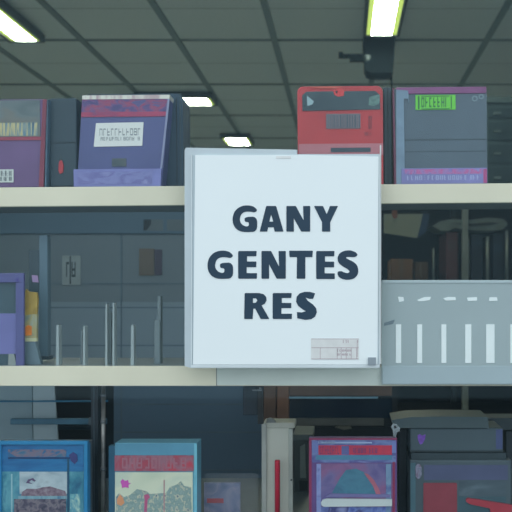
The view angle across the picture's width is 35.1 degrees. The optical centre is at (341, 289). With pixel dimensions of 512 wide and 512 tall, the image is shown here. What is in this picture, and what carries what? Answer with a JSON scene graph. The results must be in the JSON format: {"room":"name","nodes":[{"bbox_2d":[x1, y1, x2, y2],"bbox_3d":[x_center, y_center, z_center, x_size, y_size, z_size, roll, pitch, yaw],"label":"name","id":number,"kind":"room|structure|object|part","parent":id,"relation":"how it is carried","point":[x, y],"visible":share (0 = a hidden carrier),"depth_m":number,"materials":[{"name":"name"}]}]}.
{"room":"retail store","nodes":[
{"label":"retail store","id":0,"kind":"room"},
{"bbox_2d":[0,0,511,153],"bbox_3d":[-0.500,-1.550,5.600,8.200,0.100,8.300,0,0,0],"label":"ceiling","id":1,"kind":"structure","parent":0,"point":[56,61],"depth_m":5.05,"materials":[{"name":"tile"}]},
{"bbox_2d":[0,0,44,42],"bbox_3d":[-1.840,-1.466,4.030,0.206,0.043,1.296,0,0,0],"label":"ceiling light","id":2,"kind":"object","parent":1,"relation":"attached to","point":[14,28],"visible":1,"depth_m":4.45,"materials":[{"name":"white plastic"}]},
{"bbox_2d":[0,9,38,40],"bbox_3d":[-1.840,-1.452,4.030,0.170,0.005,1.260,0,0,0],"label":"diffuser","id":3,"kind":"object","parent":2,"relation":"attached to","point":[13,27],"depth_m":4.44,"materials":[{"name":"white plastic"}]},
{"bbox_2d":[134,92,216,105],"bbox_3d":[-1.274,-1.466,6.155,0.589,0.043,0.266,0,0,0],"label":"ceiling light","id":4,"kind":"object","parent":1,"relation":"attached to","point":[192,98],"visible":0.5,"depth_m":6.02,"materials":[{"name":"white plastic"}]},
{"bbox_2d":[184,99,213,104],"bbox_3d":[-1.274,-1.452,6.155,0.553,0.005,0.230,0,0,0],"label":"diffuser","id":5,"kind":"object","parent":4,"relation":"attached to","point":[189,101],"depth_m":6.15,"materials":[{"name":"white plastic"}]},
{"bbox_2d":[220,134,253,145],"bbox_3d":[-1.021,-1.466,7.815,0.284,0.043,0.406,0,0,0],"label":"ceiling light","id":6,"kind":"object","parent":1,"relation":"attached to","point":[227,139],"visible":1,"depth_m":7.73,"materials":[{"name":"white plastic"}]},
{"bbox_2d":[222,138,251,144],"bbox_3d":[-1.021,-1.452,7.815,0.248,0.005,0.370,0,0,0],"label":"diffuser","id":7,"kind":"object","parent":6,"relation":"attached to","point":[227,141],"depth_m":7.81,"materials":[{"name":"white plastic"}]},
{"bbox_2d":[0,0,511,148],"bbox_3d":[-0.620,-1.494,5.600,7.796,0.012,8.000,0,0,0],"label":"trim","id":8,"kind":"structure","parent":1,"relation":"attached to","point":[264,3],"depth_m":5.04,"materials":[{"name":"black metal"}]},
{"bbox_2d":[0,8,511,138],"bbox_3d":[-0.500,-1.496,5.551,8.200,0.008,7.726,0,0,0],"label":"trim","id":9,"kind":"structure","parent":1,"relation":"attached to","point":[13,8],"depth_m":4.79,"materials":[{"name":"black metal"}]},
{"bbox_2d":[339,37,394,79],"bbox_3d":[0.148,-1.388,4.788,0.336,0.210,0.184,0,0,0],"label":"projector","id":10,"kind":"object","parent":1,"relation":"hanging from","point":[377,56],"visible":1,"depth_m":4.72,"materials":[{"name":"black plastic"}]},
{"bbox_3d":[0.068,-1.392,4.765,0.160,0.023,0.030,0,0,0],"label":"arm","id":11,"kind":"part","parent":10,"relation":"part of","materials":[{"name":"black plastic"}]},
{"bbox_2d":[390,78,392,174],"bbox_3d":[0.298,-0.854,4.830,0.013,0.925,0.032,0,0,0],"label":"hanging cable","id":12,"kind":"object","parent":10,"relation":"hanging from","point":[390,78],"visible":0.13,"depth_m":4.83,"materials":[{"name":"black rubber"}]},
{"bbox_2d":[363,0,407,36],"bbox_3d":[0.224,-1.466,3.925,0.208,0.043,1.286,0,0,0],"label":"ceiling light","id":13,"kind":"object","parent":1,"relation":"attached to","point":[382,18],"visible":1,"depth_m":4.26,"materials":[{"name":"white plastic"}]},
{"bbox_3d":[-0.500,1.550,5.600,8.200,0.100,8.000,0,0,0],"label":"floor","id":14,"kind":"structure","parent":0,"visible":0},
{"bbox_2d":[0,212,261,477],"bbox_3d":[-1.215,0.599,2.630,1.970,1.802,0.360,0,0,0],"label":"wall","id":15,"kind":"structure","parent":14,"relation":"on","point":[108,244],"depth_m":2.61,"materials":[{"name":"paint"}]},
{"bbox_2d":[62,256,80,284],"bbox_3d":[-0.881,-0.064,2.604,0.060,0.096,0.003,0,0,0],"label":"card","id":16,"kind":"object","parent":15,"relation":"attached to","point":[71,265],"visible":1,"depth_m":2.60,"materials":[{"name":"grey paper"}]},
{"bbox_2d":[66,256,75,283],"bbox_3d":[-0.882,-0.065,2.603,0.031,0.091,0.001,0,0,0],"label":"print","id":17,"kind":"object","parent":16,"relation":"attached to","point":[70,260],"depth_m":2.60},
{"bbox_3d":[-1.230,-0.242,2.630,1.940,0.120,0.060,0,0,0],"label":"rail","id":18,"kind":"part","parent":15,"relation":"part of","materials":[{"name":"metal"}]},
{"bbox_3d":[-1.228,0.158,2.609,1.935,0.237,0.004,0,0,0],"label":"panel","id":19,"kind":"part","parent":15,"relation":"part of","materials":[{"name":"grey metal"}]},
{"bbox_2d":[139,249,153,275],"bbox_3d":[-0.636,-0.091,2.605,0.049,0.088,0.002,0,0,0],"label":"card","id":20,"kind":"object","parent":15,"relation":"attached to","point":[146,256],"visible":1,"depth_m":2.60,"materials":[{"name":"paper"}]},
{"bbox_3d":[-1.228,0.840,2.609,1.935,1.121,0.004,0,0,0],"label":"panel","id":21,"kind":"part","parent":15,"relation":"part of","materials":[{"name":"blue paint"}]},
{"bbox_2d":[143,220,162,230],"bbox_3d":[-0.613,-0.211,2.599,0.063,0.036,0.003,0,0,0],"label":"card","id":22,"kind":"object","parent":15,"relation":"attached to","point":[148,225],"visible":1,"depth_m":2.60,"materials":[{"name":"paper"}]},
{"bbox_2d":[155,250,161,274],"bbox_3d":[-0.598,-0.090,2.605,0.024,0.083,0.002,0,0,0],"label":"card","id":23,"kind":"object","parent":15,"relation":"attached to","point":[158,253],"visible":1,"depth_m":2.60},
{"bbox_2d":[293,426,314,491],"bbox_3d":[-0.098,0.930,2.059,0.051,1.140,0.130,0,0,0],"label":"bin","id":24,"kind":"object","parent":14,"relation":"on","point":[301,434],"visible":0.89,"depth_m":2.00,"materials":[{"name":"plastic"}]},
{"bbox_2d":[264,386,397,477],"bbox_3d":[-0.035,0.874,2.496,0.391,1.253,0.408,0,0,0],"label":"cabinet","id":25,"kind":"object","parent":14,"relation":"on","point":[333,410],"visible":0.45,"depth_m":2.31,"materials":[{"name":"brown wood"}]},
{"bbox_3d":[-0.024,0.309,2.299,0.256,0.005,0.003,0,0,0],"label":"metal trim","id":26,"kind":"part","parent":25,"relation":"part of","materials":[{"name":"metal"}]},
{"bbox_3d":[-0.016,0.380,2.308,0.273,0.022,0.020,0,0,0],"label":"rail","id":27,"kind":"part","parent":25,"relation":"part of","materials":[{"name":"grey metal"}]},
{"bbox_3d":[-0.004,0.276,2.310,0.296,0.058,0.020,0,0,0],"label":"rail","id":28,"kind":"part","parent":25,"relation":"part of","materials":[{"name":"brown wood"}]},
{"bbox_3d":[-0.004,0.341,2.311,0.297,0.056,0.010,0,0,0],"label":"glass door","id":29,"kind":"part","parent":25,"relation":"part of","materials":[{"name":"black glass"}]},
{"bbox_3d":[-0.004,0.518,2.315,0.297,0.245,0.010,0,0,0],"label":"panel","id":30,"kind":"part","parent":25,"relation":"part of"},
{"bbox_3d":[0.004,0.395,2.300,0.047,0.013,0.016,0,0,0],"label":"handle","id":31,"kind":"part","parent":25,"relation":"part of","materials":[{"name":"grey metal"}]},
{"bbox_2d":[381,209,511,450],"bbox_3d":[0.720,0.505,4.235,1.140,1.990,0.470,0,0,0],"label":"storage rack","id":32,"kind":"object","parent":14,"relation":"on","point":[487,399],"visible":0.06,"depth_m":4.45,"materials":[{"name":"black metal"}]},
{"bbox_2d":[388,259,412,279],"bbox_3d":[0.303,-0.103,4.188,0.111,0.106,0.304,0,0,0],"label":"carton","id":33,"kind":"object","parent":32,"relation":"on","point":[398,269],"visible":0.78,"depth_m":4.04,"materials":[{"name":"brown cardboard"}]},
{"bbox_2d":[384,210,429,237],"bbox_3d":[0.327,-0.333,4.035,0.231,0.143,0.030,0,0,0],"label":"board","id":34,"kind":"object","parent":32,"relation":"attached to","point":[407,225],"visible":0.94,"depth_m":4.03,"materials":[{"name":"grey cardboard"}]},
{"bbox_2d":[413,262,427,279],"bbox_3d":[0.402,-0.096,4.188,0.066,0.091,0.304,0,0,0],"label":"carton","id":35,"kind":"object","parent":32,"relation":"on","point":[420,269],"visible":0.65,"depth_m":4.04,"materials":[{"name":"cardboard"}]},
{"bbox_2d":[432,247,433,279],"bbox_3d":[0.464,-0.133,4.060,0.010,0.166,0.010,0,0,0],"label":"cardboard tube","id":36,"kind":"object","parent":32,"relation":"on","point":[432,247],"visible":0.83,"depth_m":4.06,"materials":[{"name":"grey cardboard"}]},
{"bbox_2d":[439,232,457,279],"bbox_3d":[0.555,-0.172,4.188,0.061,0.243,0.304,0,0,0],"label":"carton","id":37,"kind":"object","parent":32,"relation":"on","point":[448,241],"visible":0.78,"depth_m":4.04,"materials":[{"name":"cardboard"}]},
{"bbox_3d":[0.618,0.505,4.434,0.030,1.990,0.029,0,0,0],"label":"post","id":38,"kind":"part","parent":32,"relation":"part of","materials":[{"name":"metal"}]},
{"bbox_3d":[0.618,0.505,4.015,0.030,1.990,0.030,0,0,0],"label":"post","id":39,"kind":"part","parent":32,"relation":"part of","materials":[{"name":"grey metal"}]},
{"bbox_2d":[468,237,469,279],"bbox_3d":[0.642,-0.158,4.060,0.014,0.216,0.014,0,0,0],"label":"cardboard tube","id":40,"kind":"object","parent":32,"relation":"on","point":[468,237],"visible":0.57,"depth_m":4.05,"materials":[{"name":"grey cardboard"}]},
{"bbox_2d":[468,234,482,279],"bbox_3d":[0.682,-0.166,4.188,0.061,0.233,0.304,0,0,0],"label":"carton","id":41,"kind":"object","parent":32,"relation":"on","point":[476,240],"visible":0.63,"depth_m":4.04,"materials":[{"name":"cardboard"}]},
{"bbox_2d":[427,218,507,233],"bbox_3d":[0.645,-0.331,4.153,0.383,0.068,0.254,0,0,0],"label":"bale","id":42,"kind":"object","parent":41,"relation":"on","point":[483,225],"visible":0.93,"depth_m":4.03,"materials":[{"name":"fabric"}]},
{"bbox_2d":[486,235,488,279],"bbox_3d":[0.738,-0.163,4.060,0.019,0.227,0.019,0,0,0],"label":"cardboard tube","id":43,"kind":"object","parent":32,"relation":"on","point":[487,236],"visible":0.83,"depth_m":4.05,"materials":[{"name":"grey cardboard"}]},
{"bbox_2d":[483,234,502,279],"bbox_3d":[0.788,-0.166,4.188,0.050,0.233,0.304,0,0,0],"label":"carton","id":44,"kind":"object","parent":32,"relation":"on","point":[495,240],"visible":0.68,"depth_m":4.04,"materials":[{"name":"cardboard"}]},
{"bbox_2d":[487,97,511,182],"bbox_3d":[0.980,-0.730,4.213,0.533,0.480,0.414,0,0,0],"label":"drawer unit","id":45,"kind":"object","parent":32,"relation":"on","point":[499,109],"visible":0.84,"depth_m":4.01,"materials":[{"name":"metal"}]},
{"bbox_3d":[0.980,-0.955,4.015,0.533,0.030,0.010,0,0,0],"label":"rail","id":46,"kind":"part","parent":45,"relation":"part of","materials":[{"name":"grey metal"}]},
{"bbox_3d":[0.913,-0.565,4.017,0.361,0.105,0.006,0,0,0],"label":"drawer","id":47,"kind":"part","parent":45,"relation":"part of","materials":[{"name":"grey metal"}]},
{"bbox_3d":[0.913,-0.685,4.017,0.361,0.095,0.006,0,0,0],"label":"drawer","id":48,"kind":"part","parent":45,"relation":"part of","materials":[{"name":"grey metal"}]},
{"bbox_3d":[0.913,-0.798,4.017,0.361,0.090,0.006,0,0,0],"label":"drawer","id":49,"kind":"part","parent":45,"relation":"part of","materials":[{"name":"grey metal"}]},
{"bbox_3d":[0.913,-0.888,4.017,0.361,0.050,0.006,0,0,0],"label":"drawer","id":50,"kind":"part","parent":45,"relation":"part of","materials":[{"name":"grey metal"}]},
{"bbox_2d":[505,229,507,279],"bbox_3d":[0.835,-0.178,4.060,0.019,0.257,0.019,0,0,0],"label":"cardboard tube","id":51,"kind":"object","parent":32,"relation":"on","point":[506,230],"visible":0.83,"depth_m":4.05,"materials":[{"name":"grey cardboard"}]},
{"bbox_3d":[-0.500,0.000,1.525,8.200,3.000,0.150,0,0,0],"label":"wall","id":52,"kind":"structure","parent":0,"visible":0},
{"bbox_2d":[105,478,397,511],"bbox_3d":[-0.150,0.526,1.865,2.240,0.040,0.570,0,0,0],"label":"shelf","id":53,"kind":"structure","parent":52,"relation":"attached to","point":[251,488],"depth_m":1.97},
{"bbox_2d":[0,386,58,438],"bbox_3d":[-0.795,0.353,1.953,0.224,0.306,0.006,0,0,0],"label":"sheet","id":54,"kind":"object","parent":53,"relation":"on","point":[8,410],"visible":0.3,"depth_m":1.95,"materials":[{"name":"grey metal"}]},
{"bbox_2d":[0,439,91,511],"bbox_3d":[-0.628,0.410,1.680,0.202,0.194,0.048,0,0,0],"label":"toy box","id":55,"kind":"object","parent":53,"relation":"on","point":[37,475],"visible":1,"depth_m":1.66,"materials":[{"name":"blue cardboard"}]},
{"bbox_2d":[14,499,65,511],"bbox_3d":[-0.627,0.452,1.660,0.108,0.037,0.001,0,0,0],"label":"print","id":56,"kind":"object","parent":55,"relation":"attached to","point":[20,505],"depth_m":1.66},
{"bbox_2d":[2,472,83,511],"bbox_3d":[-0.622,0.442,1.663,0.172,0.129,0.003,0,0,0],"label":"picture","id":57,"kind":"object","parent":55,"relation":"attached to","point":[21,491],"depth_m":1.66},
{"bbox_2d":[91,386,100,511],"bbox_3d":[-0.544,0.348,1.769,0.015,0.316,0.021,0,0,0],"label":"upright","id":58,"kind":"object","parent":53,"relation":"on","point":[95,390],"visible":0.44,"depth_m":1.76,"materials":[{"name":"black metal"}]},
{"bbox_2d":[100,386,105,511],"bbox_3d":[-0.513,0.348,1.720,0.012,0.316,0.012,0,0,0],"label":"metal pole","id":59,"kind":"object","parent":53,"relation":"on","point":[103,394],"visible":0.88,"depth_m":1.72,"materials":[{"name":"metal"}]},
{"bbox_2d":[109,439,200,511],"bbox_3d":[-0.400,0.419,1.694,0.198,0.203,0.072,0,0,0],"label":"toy box","id":60,"kind":"object","parent":53,"relation":"on","point":[146,475],"visible":1,"depth_m":1.66,"materials":[{"name":"blue cardboard"}]},
{"bbox_2d":[109,444,114,511],"bbox_3d":[-0.402,0.427,1.720,0.193,0.187,0.020,0,0,0],"label":"box","id":61,"kind":"object","parent":60,"relation":"on","point":[112,447],"depth_m":1.71,"materials":[{"name":"blue cardboard"}]},
{"bbox_2d":[115,472,192,511],"bbox_3d":[-0.390,0.442,1.659,0.161,0.127,0.002,0,0,0],"label":"picture","id":62,"kind":"object","parent":60,"relation":"attached to","point":[134,491],"depth_m":1.66},
{"bbox_3d":[-0.389,0.331,1.659,0.164,0.024,0.001,0,0,0],"label":"panel","id":63,"kind":"part","parent":60,"relation":"part of","materials":[{"name":"blue cardboard"}]},
{"bbox_2d":[164,480,164,511],"bbox_3d":[-0.369,0.427,1.658,0.002,0.066,0.001,0,0,0],"label":"print","id":64,"kind":"object","parent":60,"relation":"attached to","point":[164,480],"depth_m":1.66},
{"bbox_3d":[-0.304,0.412,1.659,0.006,0.187,0.001,0,0,0],"label":"trim","id":65,"kind":"part","parent":60,"relation":"part of","materials":[{"name":"blue cardboard"}]},
{"bbox_2d":[204,482,240,511],"bbox_3d":[-0.249,0.459,1.803,0.122,0.094,0.014,0,0,0],"label":"blister pack","id":66,"kind":"object","parent":53,"relation":"on","point":[218,496],"visible":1,"depth_m":1.80},
{"bbox_2d":[275,460,279,511],"bbox_3d":[-0.142,0.439,1.755,0.012,0.133,0.012,0,0,0],"label":"rod","id":67,"kind":"object","parent":53,"relation":"on","point":[277,462],"visible":1,"depth_m":1.75,"materials":[{"name":"plastic"}]},
{"bbox_2d":[262,417,295,511],"bbox_3d":[-0.141,0.395,1.803,0.074,0.221,0.062,0,0,0],"label":"post","id":68,"kind":"object","parent":53,"relation":"on","point":[277,433],"visible":0.94,"depth_m":1.78,"materials":[{"name":"metal"}]},
{"bbox_3d":[-0.158,0.290,1.782,0.022,0.011,0.010,0,0,0],"label":"knob","id":69,"kind":"part","parent":68,"relation":"part of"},
{"bbox_2d":[309,436,396,511],"bbox_3d":[0.023,0.406,1.669,0.183,0.198,0.031,0,0,0],"label":"game box","id":70,"kind":"object","parent":53,"relation":"on","point":[347,473],"visible":1,"depth_m":1.66,"materials":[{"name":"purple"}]},
{"bbox_2d":[321,507,385,511],"bbox_3d":[0.024,0.477,1.658,0.135,0.055,0.001,0,0,0],"label":"art","id":71,"kind":"object","parent":70,"relation":"attached to","point":[323,509],"depth_m":1.66},
{"bbox_2d":[391,423,399,436],"bbox_3d":[0.111,0.292,1.669,0.019,0.029,0.006,0,0,0],"label":"metal clip","id":72,"kind":"object","parent":70,"relation":"on","point":[394,426],"visible":1,"depth_m":1.67,"materials":[{"name":"silver metal"}]},
{"bbox_2d":[397,428,406,511],"bbox_3d":[0.137,0.408,1.830,0.020,0.194,0.066,0,0,0],"label":"box","id":73,"kind":"object","parent":53,"relation":"on","point":[402,434],"visible":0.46,"depth_m":1.80,"materials":[{"name":"black plastic"}]},
{"bbox_2d":[389,409,511,511],"bbox_3d":[0.238,0.390,1.786,0.260,0.232,0.111,0,0,0],"label":"case","id":74,"kind":"object","parent":53,"relation":"on","point":[457,461],"visible":0.94,"depth_m":1.74,"materials":[{"name":"grey plastic"}]},
{"bbox_3d":[0.213,0.286,1.780,0.210,0.025,0.100,0,0,0],"label":"lid","id":75,"kind":"part","parent":74,"relation":"part of","materials":[{"name":"grey plastic"}]},
{"bbox_2d":[459,481,505,495],"bbox_3d":[0.305,0.432,1.740,0.102,0.033,0.001,0,0,0],"label":"print","id":76,"kind":"object","parent":74,"relation":"on","point":[466,488],"depth_m":1.74},
{"bbox_3d":[0.319,0.468,1.737,0.100,0.034,0.006,0,0,0],"label":"red handle","id":77,"kind":"part","parent":74,"relation":"part of","materials":[{"name":"plastic"}]},
{"bbox_3d":[0.342,0.325,1.741,0.014,0.042,0.002,0,0,0],"label":"glow panel","id":78,"kind":"part","parent":74,"relation":"part of","materials":[{"name":"plastic"}]},
{"bbox_2d":[485,414,511,503],"bbox_3d":[0.406,0.413,1.893,0.133,0.231,0.066,0,0,0],"label":"box","id":79,"kind":"object","parent":53,"relation":"on","point":[504,421],"visible":0.33,"depth_m":1.86,"materials":[{"name":"cardboard"}]},
{"bbox_3d":[0.406,0.312,1.893,0.132,0.028,0.066,0,0,0],"label":"lid","id":80,"kind":"part","parent":79,"relation":"part of","materials":[{"name":"plastic"}]},
{"bbox_2d":[0,358,511,423],"bbox_3d":[-0.150,0.220,1.679,2.240,0.138,0.202,0,0,0],"label":"display shelf","id":81,"kind":"object","parent":52,"relation":"attached to","point":[173,371],"depth_m":1.58,"materials":[{"name":"metal"}]},
{"bbox_2d":[0,273,24,365],"bbox_3d":[-0.699,0.059,1.605,0.127,0.187,0.021,0,0,0],"label":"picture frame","id":82,"kind":"object","parent":81,"relation":"on","point":[12,285],"visible":0.99,"depth_m":1.60,"materials":[{"name":"purple plastic"}]},
{"bbox_2d":[25,289,42,363],"bbox_3d":[-0.630,0.074,1.621,0.044,0.152,0.014,0,0,0],"label":"snack packet","id":83,"kind":"object","parent":81,"relation":"on","point":[32,352],"visible":0.94,"depth_m":1.62,"materials":[{"name":"plastic"}]},
{"bbox_2d":[29,235,52,359],"bbox_3d":[-0.630,0.015,1.676,0.042,0.260,0.024,0,0,0],"label":"support post","id":84,"kind":"object","parent":81,"relation":"on","point":[39,260],"visible":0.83,"depth_m":1.67,"materials":[{"name":"metal"}]},
{"bbox_3d":[-0.622,0.015,1.676,0.018,0.258,0.020,0,0,0],"label":"post","id":85,"kind":"part","parent":84,"relation":"part of","materials":[{"name":"blue metal"}]},
{"bbox_2d":[0,400,107,401],"bbox_3d":[-0.701,0.239,1.850,0.319,0.042,0.004,0,0,0],"label":"rail","id":86,"kind":"object","parent":81,"relation":"hanging from","point":[0,400],"visible":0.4,"depth_m":1.85,"materials":[{"name":"metal"}]},
{"bbox_2d":[10,417,106,424],"bbox_3d":[-0.671,0.311,1.896,0.227,0.018,0.018,0,0,0],"label":"rail","id":87,"kind":"object","parent":86,"relation":"attached to","point":[13,420],"visible":0.73,"depth_m":1.89,"materials":[{"name":"blue metal"}]},
{"bbox_2d":[56,325,61,365],"bbox_3d":[-0.568,0.111,1.605,0.006,0.082,0.018,0,0,0],"label":"divider","id":88,"kind":"object","parent":81,"relation":"on","point":[58,327],"visible":1,"depth_m":1.60,"materials":[{"name":"grey metal"}]},
{"bbox_2d":[80,326,87,365],"bbox_3d":[-0.522,0.113,1.620,0.012,0.082,0.052,0,0,-25],"label":"divider","id":89,"kind":"object","parent":81,"relation":"on","point":[84,333],"visible":0.91,"depth_m":1.60,"materials":[{"name":"grey metal"}]},
{"bbox_3d":[-0.530,0.118,1.635,0.003,0.073,0.018,0,0,0],"label":"blade","id":90,"kind":"part","parent":89,"relation":"part of","materials":[{"name":"grey metal"}]},
{"bbox_3d":[-0.515,0.112,1.605,0.005,0.080,0.018,0,0,0],"label":"blade","id":91,"kind":"part","parent":89,"relation":"part of","materials":[{"name":"grey metal"}]},
{"bbox_2d":[105,303,116,365],"bbox_3d":[-0.464,0.090,1.620,0.019,0.128,0.048,0,0,0],"label":"divider","id":92,"kind":"object","parent":81,"relation":"on","point":[110,317],"visible":0.92,"depth_m":1.60,"materials":[{"name":"grey metal"}]},
{"bbox_3d":[-0.470,0.090,1.605,0.004,0.124,0.018,0,0,0],"label":"blade","id":93,"kind":"part","parent":92,"relation":"part of","materials":[{"name":"grey metal"}]},
{"bbox_3d":[-0.472,0.100,1.635,0.003,0.110,0.018,0,0,0],"label":"blade","id":94,"kind":"part","parent":92,"relation":"part of","materials":[{"name":"grey metal"}]},
{"bbox_3d":[-0.456,0.089,1.605,0.004,0.126,0.018,0,0,0],"label":"blade","id":95,"kind":"part","parent":92,"relation":"part of","materials":[{"name":"grey metal"}]},
{"bbox_2d":[131,325,135,365],"bbox_3d":[-0.418,0.111,1.605,0.006,0.082,0.018,0,0,0],"label":"divider","id":96,"kind":"object","parent":81,"relation":"on","point":[133,327],"visible":1,"depth_m":1.60,"materials":[{"name":"grey metal"}]},
{"bbox_2d":[154,296,162,363],"bbox_3d":[-0.377,0.084,1.643,0.012,0.143,0.023,0,0,0],"label":"divider","id":97,"kind":"object","parent":81,"relation":"on","point":[158,333],"visible":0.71,"depth_m":1.64,"materials":[{"name":"grey metal"}]},
{"bbox_3d":[-0.377,0.108,1.640,0.011,0.094,0.018,0,0,0],"label":"blade","id":98,"kind":"part","parent":97,"relation":"part of","materials":[{"name":"grey metal"}]},
{"bbox_3d":[-0.374,0.084,1.645,0.007,0.143,0.018,0,0,0],"label":"blade","id":99,"kind":"part","parent":97,"relation":"part of","materials":[{"name":"grey metal"}]},
{"bbox_3d":[-0.197,0.239,1.736,0.035,0.062,0.012,0,0,0],"label":"plate","id":100,"kind":"part","parent":81,"relation":"part of","materials":[{"name":"grey metal"}]},
{"bbox_3d":[-0.192,0.248,1.731,0.045,0.081,0.022,0,0,0],"label":"shelf bracket","id":101,"kind":"part","parent":81,"relation":"part of","materials":[{"name":"grey metal"}]},
{"bbox_2d":[381,280,511,384],"bbox_3d":[0.258,0.083,1.569,0.362,0.205,0.006,0,0,0],"label":"panel","id":102,"kind":"object","parent":81,"relation":"attached to","point":[434,332],"visible":1,"depth_m":1.57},
{"bbox_2d":[0,183,511,212],"bbox_3d":[-0.150,-0.188,1.665,2.240,0.038,0.170,0,0,0],"label":"display shelf","id":103,"kind":"object","parent":52,"relation":"attached to","point":[487,195],"visible":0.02,"depth_m":1.58,"materials":[{"name":"metal"}]},
{"bbox_2d":[0,99,50,186],"bbox_3d":[-0.676,-0.293,1.626,0.178,0.176,0.058,0,0,0],"label":"toy box","id":104,"kind":"object","parent":103,"relation":"on","point":[24,123],"visible":0.96,"depth_m":1.60,"materials":[{"name":"purple cardboard"}]},
{"bbox_2d":[0,171,11,180],"bbox_3d":[-0.674,-0.228,1.598,0.030,0.020,0.001,0,0,0],"label":"print","id":105,"kind":"object","parent":104,"relation":"attached to","point":[4,175],"depth_m":1.60,"materials":[{"name":"grey paper"}]},
{"bbox_2d":[0,123,37,135],"bbox_3d":[-0.686,-0.321,1.598,0.156,0.026,0.001,0,0,0],"label":"art","id":106,"kind":"object","parent":104,"relation":"attached to","point":[6,129],"depth_m":1.60},
{"bbox_3d":[-0.591,-0.293,1.627,0.007,0.175,0.056,0,0,0],"label":"panel","id":107,"kind":"part","parent":104,"relation":"part of","materials":[{"name":"blue cardboard"}]},
{"bbox_2d":[49,98,81,186],"bbox_3d":[-0.562,-0.298,1.646,0.056,0.179,0.072,0,0,0],"label":"case","id":108,"kind":"object","parent":103,"relation":"on","point":[65,113],"visible":0.77,"depth_m":1.61,"materials":[{"name":"plastic"}]},
{"bbox_2d":[73,95,173,186],"bbox_3d":[-0.440,-0.299,1.619,0.192,0.183,0.047,0,0,0],"label":"pack","id":109,"kind":"object","parent":103,"relation":"on","point":[125,139],"visible":1,"depth_m":1.60,"materials":[{"name":"cardboard"}]},
{"bbox_2d":[73,169,161,186],"bbox_3d":[-0.448,-0.224,1.601,0.175,0.036,0.009,0,0,0],"label":"tray","id":110,"kind":"object","parent":109,"relation":"on","point":[82,177],"depth_m":1.60,"materials":[{"name":"plastic"}]},
{"bbox_2d":[88,93,189,185],"bbox_3d":[-0.429,-0.308,1.682,0.205,0.190,0.076,0,0,0],"label":"case","id":111,"kind":"object","parent":103,"relation":"on","point":[180,124],"visible":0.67,"depth_m":1.65,"materials":[{"name":"black plastic"}]},
{"bbox_2d":[297,86,382,183],"bbox_3d":[-0.003,-0.310,1.639,0.172,0.197,0.073,0,0,0],"label":"pack","id":112,"kind":"object","parent":103,"relation":"on","point":[330,119],"visible":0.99,"depth_m":1.60,"materials":[{"name":"red cardboard"}]},
{"bbox_2d":[383,87,391,183],"bbox_3d":[0.093,-0.314,1.665,0.016,0.198,0.081,0,0,0],"label":"case","id":113,"kind":"object","parent":103,"relation":"on","point":[387,133],"visible":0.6,"depth_m":1.62,"materials":[{"name":"black plastic"}]},
{"bbox_2d":[391,87,486,183],"bbox_3d":[0.196,-0.309,1.631,0.189,0.194,0.065,0,0,0],"label":"display box","id":114,"kind":"object","parent":103,"relation":"on","point":[439,134],"visible":0.98,"depth_m":1.60,"materials":[{"name":"grey cardboard"}]},
{"bbox_2d":[403,169,482,173],"bbox_3d":[0.202,-0.237,1.599,0.159,0.010,0.001,0,0,0],"label":"art","id":115,"kind":"object","parent":114,"relation":"on","point":[405,171],"depth_m":1.60},
{"bbox_2d":[472,94,483,101],"bbox_3d":[0.272,-0.385,1.603,0.024,0.015,0.001,0,0,0],"label":"print","id":116,"kind":"object","parent":114,"relation":"on","point":[475,97],"depth_m":1.60,"materials":[{"name":"paper"}]},
{"bbox_3d":[-0.150,-0.185,1.537,2.300,1.870,0.075,0,0,0],"label":"window","id":117,"kind":"structure","parent":52,"relation":"in","visible":0},
{"bbox_2d":[185,145,380,367],"bbox_3d":[-0.113,-0.064,1.536,0.377,0.428,0.018,0,0,0],"label":"sign holder","id":118,"kind":"object","parent":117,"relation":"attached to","point":[283,246],"visible":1,"depth_m":1.53,"materials":[{"name":"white plastic"}]},
{"bbox_2d":[311,340,357,358],"bbox_3d":[-0.013,0.113,1.530,0.090,0.039,0.001,0,0,0],"label":"print","id":119,"kind":"object","parent":118,"relation":"attached to","point":[320,349],"depth_m":1.53,"materials":[{"name":"white paper"}]}
]}

